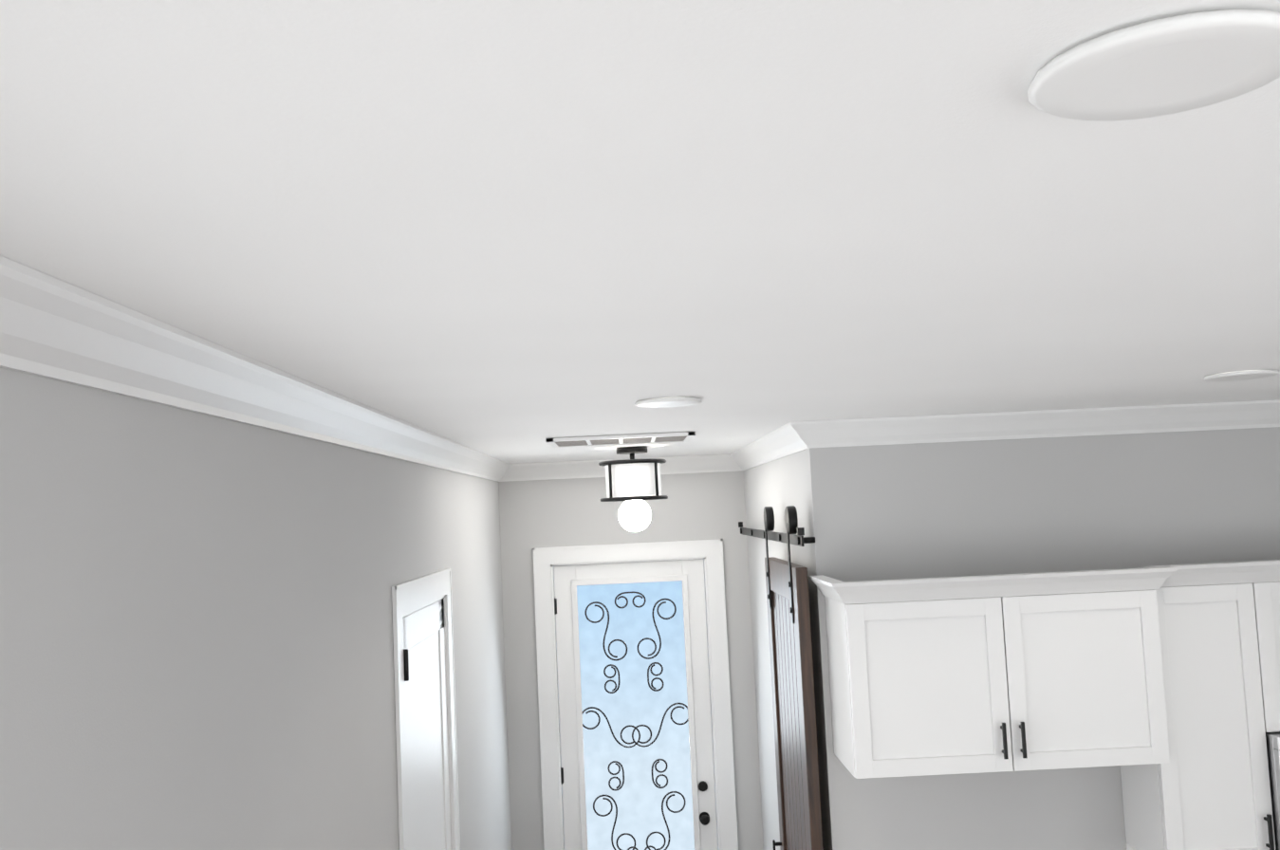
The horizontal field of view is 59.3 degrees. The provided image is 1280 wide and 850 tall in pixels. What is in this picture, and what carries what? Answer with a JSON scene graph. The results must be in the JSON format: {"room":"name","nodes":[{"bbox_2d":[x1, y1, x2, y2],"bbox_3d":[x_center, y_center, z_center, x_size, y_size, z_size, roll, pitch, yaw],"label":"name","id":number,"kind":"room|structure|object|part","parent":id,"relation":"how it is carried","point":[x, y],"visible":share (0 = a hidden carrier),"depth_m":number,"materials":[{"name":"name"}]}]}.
{"room":"kitchen","nodes":[
{"label":"kitchen","id":0,"kind":"room"},
{"bbox_2d":[0,367,436,849],"bbox_3d":[-0.776,1.411,2.027,0.120,3.050,9.340,-3,-4,-1],"label":"wall","id":1,"kind":"structure","parent":0,"point":[195,635],"depth_m":1.91,"materials":[{"name":"paint"}]},
{"bbox_2d":[391,568,460,849],"bbox_3d":[-0.742,1.815,3.992,0.053,2.540,1.120,-3,-4,-1],"label":"door frame","id":2,"kind":"structure","parent":1,"relation":"attached to","point":[411,596],"depth_m":3.94,"materials":[{"name":"white wood"}]},
{"bbox_2d":[402,598,451,849],"bbox_3d":[-0.715,1.866,3.983,0.114,2.418,0.904,-3,-4,-1],"label":"door","id":3,"kind":"structure","parent":1,"relation":"in","point":[427,760],"depth_m":4.07,"materials":[{"name":"white painted wood"},{"name":"black metal"}]},
{"bbox_2d":[0,255,1279,482],"bbox_3d":[1.938,-0.181,2.185,5.450,0.100,9.100,-3,-4,-1],"label":"crown molding","id":4,"kind":"structure","parent":1,"relation":"attached to","point":[57,329],"depth_m":2.50,"materials":[{"name":"white wood"}]},
{"bbox_2d":[0,0,1279,463],"bbox_3d":[4.184,-0.401,1.990,10.190,0.100,9.820,-3,-4,-1],"label":"ceiling","id":5,"kind":"structure","parent":0,"point":[514,231],"depth_m":1.15,"materials":[{"name":"paint"}]},
{"bbox_2d":[546,431,695,447],"bbox_3d":[-0.080,0.064,4.737,0.600,0.013,0.440,-3,-4,-1],"label":"ceiling vent","id":6,"kind":"object","parent":5,"relation":"in","point":[623,439],"visible":0.98,"depth_m":4.66,"materials":[{"name":"white plastic"}]},
{"bbox_2d":[598,446,667,501],"bbox_3d":[-0.034,0.238,5.447,0.330,0.256,0.330,-3,-4,-1],"label":"light","id":7,"kind":"object","parent":5,"relation":"attached to","point":[632,478],"visible":1,"depth_m":5.33,"materials":[{"name":"white glass"}]},
{"bbox_2d":[634,397,702,408],"bbox_3d":[0.080,-0.063,3.174,0.190,0.011,0.190,-3,-4,-1],"label":"recessed light","id":8,"kind":"object","parent":5,"relation":"in","point":[667,402],"visible":0.98,"depth_m":3.14,"materials":[{"name":"white plastic"}]},
{"bbox_2d":[1027,9,1279,120],"bbox_3d":[0.381,-0.257,0.816,0.190,0.011,0.190,-3,-4,-1],"label":"recessed light","id":9,"kind":"object","parent":5,"relation":"in","point":[1173,64],"visible":0.98,"depth_m":0.80,"materials":[{"name":"white plastic"}]},
{"bbox_2d":[1203,370,1279,381],"bbox_3d":[1.689,-0.138,3.161,0.190,0.011,0.190,-3,-4,-1],"label":"recessed light","id":10,"kind":"object","parent":5,"relation":"in","point":[1241,376],"visible":0.98,"depth_m":3.13,"materials":[{"name":"white plastic"}]},
{"bbox_2d":[432,426,1279,849],"bbox_3d":[1.966,1.547,5.468,5.400,3.050,2.530,-3,-4,-1],"label":"wall","id":11,"kind":"structure","parent":0,"point":[1001,507],"depth_m":4.31,"materials":[{"name":"paint"}]},
{"bbox_2d":[532,538,738,849],"bbox_3d":[-0.015,1.973,6.569,1.120,2.550,0.074,-3,-4,-1],"label":"door frame","id":12,"kind":"structure","parent":11,"relation":"attached to","point":[547,560],"depth_m":6.58,"materials":[{"name":"white wood"}]},
{"bbox_2d":[553,558,718,849],"bbox_3d":[-0.019,2.025,6.560,0.904,2.428,0.117,-3,-4,-1],"label":"entry door","id":13,"kind":"structure","parent":11,"relation":"in","point":[685,751],"depth_m":6.61,"materials":[{"name":"white"}]},
{"bbox_3d":[-0.025,1.770,6.604,0.651,1.570,0.010,-3,-4,-1],"label":"entry door ironwork","id":14,"kind":"part","parent":13,"relation":"part of","materials":[{"name":"black metal"}]},
{"bbox_2d":[738,505,823,849],"bbox_3d":[0.644,1.738,5.215,0.122,2.712,2.230,-3,-4,-1],"label":"barn door","id":15,"kind":"structure","parent":11,"relation":"in","point":[794,724],"depth_m":4.52,"materials":[{"name":"brown wood"}]},
{"bbox_3d":[0.612,0.503,5.309,0.072,0.070,2.230,-3,-4,-1],"label":"barn door rail","id":16,"kind":"part","parent":15,"relation":"part of","materials":[{"name":"black metal"}]},
{"bbox_2d":[809,559,1279,849],"bbox_3d":[2.209,1.010,4.017,3.085,1.053,0.465,-3,-4,-1],"label":"upper cabinet","id":17,"kind":"object","parent":11,"relation":"attached to","point":[1159,685],"visible":1,"depth_m":3.85,"materials":[{"name":"white wood"}]},
{"bbox_2d":[1265,731,1279,849],"bbox_3d":[2.599,1.278,4.017,0.812,0.424,0.434,-3,-4,-1],"label":"microwave","id":18,"kind":"object","parent":17,"relation":"attached to","point":[1272,739],"visible":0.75,"depth_m":3.88,"materials":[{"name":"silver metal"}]},
{"bbox_2d":[1126,843,1136,849],"bbox_3d":[2.796,1.779,4.197,1.935,0.517,0.006,-3,-4,-1],"label":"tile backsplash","id":19,"kind":"structure","parent":11,"relation":"attached to","point":[1129,847],"depth_m":4.20,"materials":[{"name":"white tile"}]}
]}

